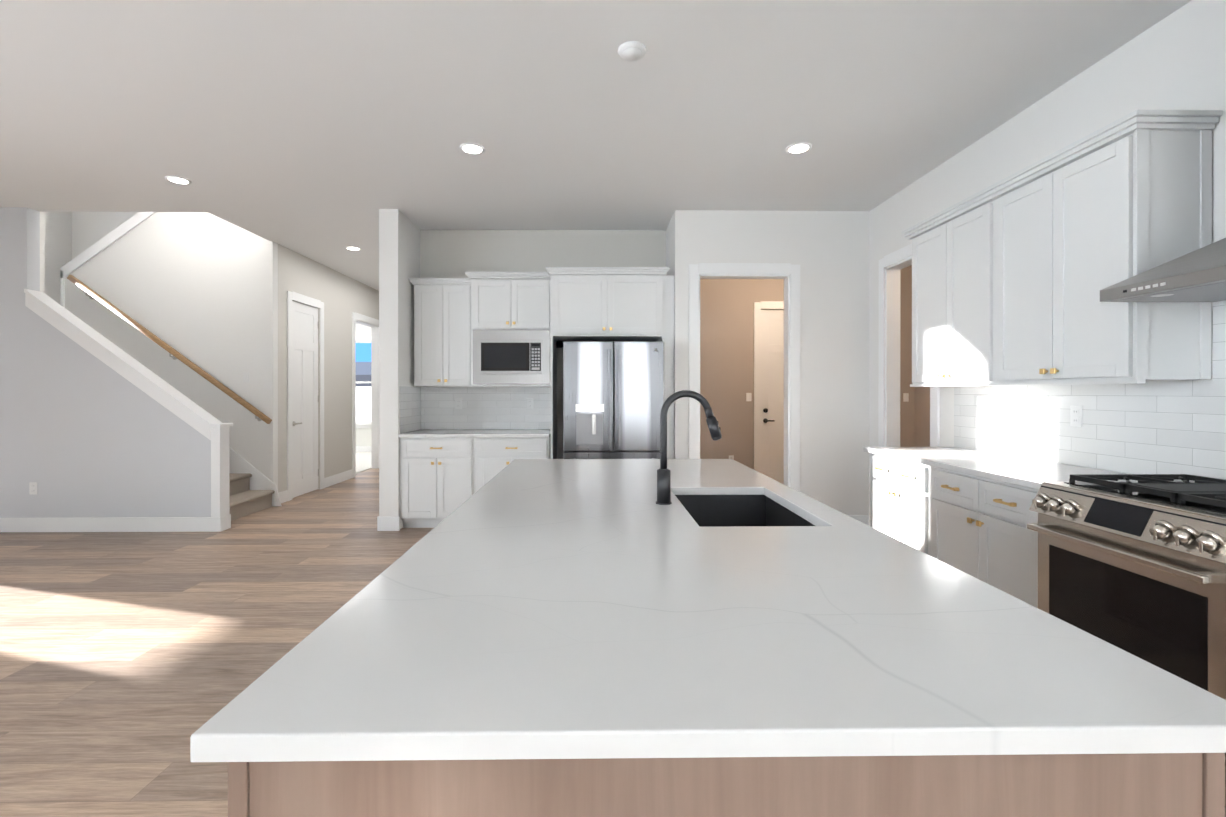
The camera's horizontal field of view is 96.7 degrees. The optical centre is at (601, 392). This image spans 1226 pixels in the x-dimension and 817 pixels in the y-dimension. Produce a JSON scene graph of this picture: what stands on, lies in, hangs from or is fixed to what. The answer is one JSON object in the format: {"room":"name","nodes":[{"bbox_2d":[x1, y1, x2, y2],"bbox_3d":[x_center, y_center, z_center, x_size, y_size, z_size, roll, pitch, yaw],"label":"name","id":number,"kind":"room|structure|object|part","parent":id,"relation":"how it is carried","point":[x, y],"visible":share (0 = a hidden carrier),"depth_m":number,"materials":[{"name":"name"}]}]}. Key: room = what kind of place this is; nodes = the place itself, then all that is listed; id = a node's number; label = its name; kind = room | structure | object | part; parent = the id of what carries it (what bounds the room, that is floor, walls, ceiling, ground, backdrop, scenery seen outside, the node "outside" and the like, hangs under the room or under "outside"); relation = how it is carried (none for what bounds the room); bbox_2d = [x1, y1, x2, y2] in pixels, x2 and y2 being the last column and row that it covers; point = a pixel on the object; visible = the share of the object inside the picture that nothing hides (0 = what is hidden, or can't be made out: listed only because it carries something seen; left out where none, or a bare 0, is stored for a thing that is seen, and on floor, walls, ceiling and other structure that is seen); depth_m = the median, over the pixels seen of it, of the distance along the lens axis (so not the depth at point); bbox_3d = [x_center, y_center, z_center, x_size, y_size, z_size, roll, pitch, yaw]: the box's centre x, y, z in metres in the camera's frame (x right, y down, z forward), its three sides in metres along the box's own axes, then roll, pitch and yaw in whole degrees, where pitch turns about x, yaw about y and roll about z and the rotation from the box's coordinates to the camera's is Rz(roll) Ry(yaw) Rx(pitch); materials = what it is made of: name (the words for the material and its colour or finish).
{"room":"kitchen","nodes":[
{"label":"kitchen","id":0,"kind":"room"},
{"bbox_2d":[0,207,235,517],"bbox_3d":[-5.443,-1.640,5.197,3.750,5.900,0.176,0,0,-1],"label":"wall","id":1,"kind":"structure","parent":0,"point":[84,433],"depth_m":5.14,"materials":[{"name":"white paint"}]},
{"bbox_2d":[29,482,36,493],"bbox_3d":[-5.337,0.900,5.117,0.070,0.114,0.009,0,0,-1],"label":"outlet","id":2,"kind":"object","parent":1,"relation":"attached to","point":[32,487],"depth_m":5.12,"materials":[{"name":"white plastic"}]},
{"bbox_2d":[24,284,235,472],"bbox_3d":[-4.705,0.214,5.189,2.254,2.372,0.180,0,0,-1],"label":"trim","id":3,"kind":"structure","parent":1,"relation":"attached to","point":[118,360],"depth_m":5.12,"materials":[{"name":"white wood"}]},
{"bbox_2d":[236,226,277,489],"bbox_3d":[-4.963,-0.910,6.303,2.360,4.437,0.100,0,0,-1],"label":"wall","id":4,"kind":"structure","parent":0,"point":[256,256],"depth_m":6.27,"materials":[{"name":"white paint"}]},
{"bbox_2d":[60,212,281,505],"bbox_3d":[-4.928,-0.880,6.304,2.490,4.557,0.140,0,0,-1],"label":"trim","id":5,"kind":"structure","parent":4,"relation":"attached to","point":[258,481],"depth_m":6.23,"materials":[{"name":"white wood"}]},
{"bbox_2d":[278,244,378,492],"bbox_3d":[-3.867,-0.220,8.030,0.120,3.050,3.320,0,0,-1],"label":"wall","id":6,"kind":"structure","parent":0,"point":[342,297],"depth_m":7.62,"materials":[{"name":"white paint"}]},
{"bbox_2d":[292,301,318,497],"bbox_3d":[-3.799,0.084,6.997,0.088,2.429,0.684,0,0,-1],"label":"closet door","id":7,"kind":"structure","parent":6,"relation":"in","point":[305,322],"depth_m":7.01,"materials":[{"name":"white wood"}]},
{"bbox_2d":[287,291,323,500],"bbox_3d":[-3.784,0.035,6.997,0.018,2.544,0.874,0,0,-1],"label":"door frame","id":8,"kind":"structure","parent":6,"relation":"attached to","point":[291,295],"depth_m":6.65,"materials":[{"name":"white wood"}]},
{"bbox_2d":[352,312,378,477],"bbox_3d":[-3.872,0.032,8.891,0.142,2.544,1.144,0,0,-1],"label":"door frame","id":9,"kind":"structure","parent":6,"relation":"attached to","point":[358,318],"depth_m":9.35,"materials":[{"name":"white wood"}]},
{"bbox_2d":[0,446,868,531],"bbox_3d":[-2.300,1.244,4.294,9.770,0.135,15.200,0,0,-1],"label":"baseboard","id":10,"kind":"structure","parent":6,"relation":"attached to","point":[153,524],"depth_m":5.12,"materials":[{"name":"white wood"}]},
{"bbox_2d":[356,323,370,445],"bbox_3d":[-4.636,-0.227,11.920,5.550,3.050,0.120,0,0,-1],"label":"wall","id":11,"kind":"structure","parent":0,"point":[363,436],"depth_m":11.84,"materials":[{"name":"white paint"}]},
{"bbox_2d":[356,336,370,427],"bbox_3d":[-5.291,-0.222,11.871,1.320,2.000,0.160,0,0,-1],"label":"room window","id":12,"kind":"structure","parent":11,"relation":"in","point":[363,381],"depth_m":11.95,"materials":[{"name":"white"}]},
{"bbox_2d":[379,209,422,528],"bbox_3d":[-2.048,-0.219,7.380,0.180,3.050,4.430,0,0,-1],"label":"wall","id":13,"kind":"structure","parent":0,"point":[408,248],"depth_m":5.17,"materials":[{"name":"white paint"}]},
{"bbox_2d":[423,230,662,458],"bbox_3d":[-0.562,-0.216,5.906,2.750,3.050,0.120,0,0,-1],"label":"wall","id":14,"kind":"structure","parent":0,"point":[446,253],"depth_m":5.84,"materials":[{"name":"white paint"}]},
{"bbox_2d":[412,279,479,386],"bbox_3d":[-1.599,-0.584,5.656,0.590,1.042,0.342,0,0,-1],"label":"upper cabinet","id":15,"kind":"object","parent":14,"relation":"attached to","point":[443,342],"depth_m":5.49,"materials":[{"name":"white wood"}]},
{"bbox_2d":[399,386,549,433],"bbox_3d":[-1.219,0.167,5.517,1.424,0.454,0.640,0,0,-1],"label":"backsplash","id":16,"kind":"structure","parent":14,"relation":"attached to","point":[420,408],"depth_m":5.83,"materials":[{"name":"tile"}]},
{"bbox_2d":[468,275,551,334],"bbox_3d":[-0.898,-0.886,5.613,0.808,0.520,0.446,0,0,-1],"label":"upper cabinet","id":17,"kind":"object","parent":14,"relation":"attached to","point":[495,302],"depth_m":5.39,"materials":[{"name":"white wood"}]},
{"bbox_2d":[473,330,549,383],"bbox_3d":[-0.897,-0.354,5.582,0.766,0.538,0.397,0,0,-1],"label":"microwave","id":18,"kind":"object","parent":17,"relation":"in","point":[511,356],"visible":0.98,"depth_m":5.39,"materials":[{"name":"silver metal"}]},
{"bbox_2d":[552,271,663,342],"bbox_3d":[0.053,-0.844,5.521,1.050,0.605,0.657,0,0,-1],"label":"upper cabinet","id":19,"kind":"object","parent":14,"relation":"attached to","point":[563,304],"depth_m":5.20,"materials":[{"name":"white wood"}]},
{"bbox_2d":[0,0,1191,290],"bbox_3d":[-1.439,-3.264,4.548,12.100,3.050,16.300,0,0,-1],"label":"ceiling","id":20,"kind":"structure","parent":0,"point":[324,132],"depth_m":3.26,"materials":[{"name":"white paint"}]},
{"bbox_2d":[165,176,191,184],"bbox_3d":[-3.457,-1.735,4.453,0.175,0.007,0.175,0,0,-7],"label":"recessed light","id":21,"kind":"object","parent":20,"relation":"in","point":[175,179],"depth_m":4.45,"materials":[{"name":"white plastic"}]},
{"bbox_2d":[345,246,360,250],"bbox_3d":[-2.997,-1.739,6.579,0.175,0.007,0.175,0,0,-7],"label":"recessed light","id":22,"kind":"object","parent":20,"relation":"in","point":[348,247],"depth_m":6.56,"materials":[{"name":"white plastic"}]},
{"bbox_2d":[460,143,484,154],"bbox_3d":[-0.919,-1.734,3.878,0.175,0.007,0.175,0,0,-7],"label":"recessed light","id":23,"kind":"object","parent":20,"relation":"in","point":[477,149],"depth_m":3.87,"materials":[{"name":"white plastic"}]},
{"bbox_2d":[618,41,646,60],"bbox_3d":[0.156,-1.726,2.763,0.148,0.019,0.148,0,0,-1],"label":"smoke detector","id":24,"kind":"object","parent":20,"relation":"attached to","point":[632,50],"visible":0.98,"depth_m":2.74,"materials":[{"name":"white paint"}]},
{"bbox_2d":[786,142,811,153],"bbox_3d":[1.401,-1.734,3.870,0.175,0.007,0.175,0,0,-7],"label":"recessed light","id":25,"kind":"object","parent":20,"relation":"in","point":[802,147],"depth_m":3.86,"materials":[{"name":"white plastic"}]},
{"bbox_2d":[0,468,1225,816],"bbox_3d":[-1.438,1.361,4.506,12.300,0.100,16.400,0,0,-1],"label":"floor","id":26,"kind":"structure","parent":0,"point":[130,662],"depth_m":2.97,"materials":[{"name":"brown wood"}]},
{"bbox_2d":[67,275,274,520],"bbox_3d":[-5.399,-0.402,6.353,3.630,3.420,2.230,0,0,-1],"label":"stairs","id":27,"kind":"structure","parent":26,"relation":"on","point":[245,500],"depth_m":6.15,"materials":[{"name":"wood"}]},
{"bbox_3d":[-4.892,-0.487,6.205,2.275,1.688,0.101,0,0,-1],"label":"handrail","id":28,"kind":"part","parent":27,"relation":"part of","materials":[{"name":"brown wood"}]},
{"bbox_2d":[356,452,370,473],"bbox_3d":[-5.610,1.296,9.999,3.309,0.012,3.700,0,0,-1],"label":"carpet floor","id":29,"kind":"structure","parent":26,"relation":"on","point":[363,461],"depth_m":10.19,"materials":[{"name":"white"}]},
{"bbox_2d":[399,437,474,527],"bbox_3d":[-1.571,0.869,5.506,0.712,0.881,0.635,0,0,-1],"label":"base cabinet","id":30,"kind":"object","parent":26,"relation":"on","point":[444,474],"depth_m":5.19,"materials":[{"name":"white wood"}]},
{"bbox_2d":[399,429,549,436],"bbox_3d":[-1.215,0.411,5.501,1.428,0.032,0.656,0,0,-1],"label":"countertop","id":31,"kind":"structure","parent":30,"relation":"on","point":[494,432],"depth_m":5.27,"materials":[{"name":"white stone"}]},
{"bbox_2d":[475,437,549,492],"bbox_3d":[-0.859,0.869,5.516,0.712,0.881,0.635,0,0,-1],"label":"base cabinet","id":32,"kind":"object","parent":26,"relation":"on","point":[492,454],"depth_m":5.20,"materials":[{"name":"white wood"}]},
{"bbox_2d":[564,341,663,458],"bbox_3d":[0.107,0.421,5.353,0.918,1.778,0.887,0,0,-1],"label":"refrigerator","id":33,"kind":"object","parent":26,"relation":"on","point":[613,398],"visible":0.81,"depth_m":4.97,"materials":[{"name":"grey metal"}]},
{"bbox_2d":[228,758,1224,816],"bbox_3d":[0.174,0.875,1.966,1.315,0.881,2.558,0,0,-1],"label":"kitchen island","id":34,"kind":"object","parent":26,"relation":"on","point":[847,787],"depth_m":0.69,"materials":[{"name":"brown wood"}]},
{"bbox_2d":[190,459,1225,765],"bbox_3d":[0.151,0.418,1.964,1.310,0.032,2.624,0,0,-1],"label":"island countertop","id":35,"kind":"structure","parent":34,"relation":"on","point":[559,613],"depth_m":0.83,"materials":[{"name":"white stone"}]},
{"bbox_2d":[654,390,721,505],"bbox_3d":[0.316,0.196,1.982,0.239,0.410,0.075,0,0,-1],"label":"faucet","id":36,"kind":"object","parent":35,"relation":"on","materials":[{"name":"black metal"}]},
{"bbox_2d":[674,490,821,525],"bbox_3d":[0.493,0.551,1.976,0.451,0.260,0.718,0,0,-1],"label":"sink","id":37,"kind":"object","parent":35,"relation":"in","point":[711,507],"depth_m":2.32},
{"bbox_2d":[865,451,923,551],"bbox_3d":[2.269,0.872,3.626,0.630,0.881,0.698,0,0,-1],"label":"base cabinet","id":38,"kind":"object","parent":26,"relation":"on","point":[896,487],"depth_m":3.60,"materials":[{"name":"white wood"}]},
{"bbox_2d":[924,467,1037,607],"bbox_3d":[2.280,0.874,2.846,0.630,0.881,0.862,0,0,-1],"label":"base cabinet","id":39,"kind":"object","parent":26,"relation":"on","point":[968,511],"depth_m":2.80,"materials":[{"name":"white wood"}]},
{"bbox_2d":[864,447,1136,490],"bbox_3d":[2.261,0.416,3.204,0.661,0.032,1.583,0,0,-1],"label":"countertop","id":40,"kind":"structure","parent":39,"relation":"on","point":[1018,471],"depth_m":3.03,"materials":[{"name":"white stone"}]},
{"bbox_2d":[1027,474,1225,807],"bbox_3d":[2.230,0.835,2.036,0.749,0.961,0.750,0,0,-1],"label":"range","id":41,"kind":"object","parent":26,"relation":"on","point":[1137,568],"visible":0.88,"depth_m":1.96,"materials":[{"name":"silver metal"}]},
{"bbox_2d":[663,210,687,458],"bbox_3d":[0.758,-0.216,5.534,0.120,3.050,0.660,0,0,-1],"label":"wall","id":42,"kind":"structure","parent":0,"point":[675,238],"depth_m":5.20,"materials":[{"name":"white paint"}]},
{"bbox_2d":[688,210,869,514],"bbox_3d":[1.757,-0.215,5.278,1.870,3.050,0.120,0,0,-1],"label":"wall","id":43,"kind":"structure","parent":0,"point":[828,252],"depth_m":5.22,"materials":[{"name":"white paint"}]},
{"bbox_2d":[689,263,799,491],"bbox_3d":[1.365,0.038,5.266,1.065,2.544,0.142,0,0,-1],"label":"door frame","id":44,"kind":"structure","parent":43,"relation":"attached to","point":[790,273],"depth_m":5.20,"materials":[{"name":"white wood"}]},
{"bbox_2d":[700,265,915,468],"bbox_3d":[2.516,-0.219,7.469,3.450,3.050,0.120,0,0,-1],"label":"wall","id":45,"kind":"structure","parent":0,"point":[726,345],"depth_m":7.40,"materials":[{"name":"beige paint"}]},
{"bbox_2d":[746,393,751,400],"bbox_3d":[2.002,0.062,7.397,0.070,0.114,0.010,0,0,-1],"label":"light switch","id":46,"kind":"object","parent":45,"relation":"attached to","point":[748,395],"depth_m":7.40,"materials":[{"name":"white plastic"}]},
{"bbox_2d":[761,310,783,483],"bbox_3d":[2.617,0.084,7.427,0.904,2.429,0.088,0,0,-1],"label":"door","id":47,"kind":"structure","parent":45,"relation":"in","point":[772,394],"depth_m":7.44,"materials":[{"name":"white wood"}]},
{"bbox_2d":[903,393,908,401],"bbox_3d":[4.152,0.067,7.427,0.070,0.114,0.010,0,0,-1],"label":"light switch","id":48,"kind":"object","parent":45,"relation":"attached to","point":[905,395],"depth_m":7.43,"materials":[{"name":"white plastic"}]},
{"bbox_2d":[912,387,929,446],"bbox_3d":[4.358,-0.216,5.569,0.120,3.050,3.970,0,0,-1],"label":"wall","id":49,"kind":"structure","parent":0,"point":[920,415],"depth_m":7.28,"materials":[{"name":"beige paint"}]},
{"bbox_2d":[869,0,1225,473],"bbox_3d":[2.692,-0.207,0.936,0.120,3.050,8.590,0,0,-1],"label":"wall","id":50,"kind":"structure","parent":0,"point":[1176,60],"depth_m":2.94,"materials":[{"name":"white paint"}]},
{"bbox_2d":[878,244,939,446],"bbox_3d":[2.634,0.039,4.601,0.142,2.544,0.864,0,0,-1],"label":"door frame","id":51,"kind":"structure","parent":50,"relation":"attached to","point":[892,264],"depth_m":4.92,"materials":[{"name":"white wood"}]},
{"bbox_2d":[906,194,989,385],"bbox_3d":[2.423,-0.601,3.573,0.326,1.082,0.826,0,0,-1],"label":"upper cabinet","id":52,"kind":"object","parent":50,"relation":"attached to","point":[951,255],"depth_m":3.51,"materials":[{"name":"white wood"}]},
{"bbox_2d":[954,300,1225,481],"bbox_3d":[2.606,0.340,2.140,0.018,1.950,3.700,0,0,-1],"label":"backsplash","id":53,"kind":"structure","parent":50,"relation":"attached to","point":[1165,427],"depth_m":2.77,"materials":[{"name":"tile"}]},
{"bbox_2d":[986,118,1217,385],"bbox_3d":[2.435,-0.599,2.741,0.326,1.082,0.838,0,0,-1],"label":"upper cabinet","id":54,"kind":"object","parent":50,"relation":"attached to","point":[1014,274],"depth_m":2.48,"materials":[{"name":"white wood"}]},
{"bbox_2d":[1100,238,1225,301],"bbox_3d":[2.362,-1.056,1.935,0.494,1.350,0.760,0,0,-1],"label":"range hood","id":55,"kind":"object","parent":50,"relation":"attached to","point":[1198,275],"visible":1,"depth_m":2.08,"materials":[{"name":"silver metal"}]}
]}

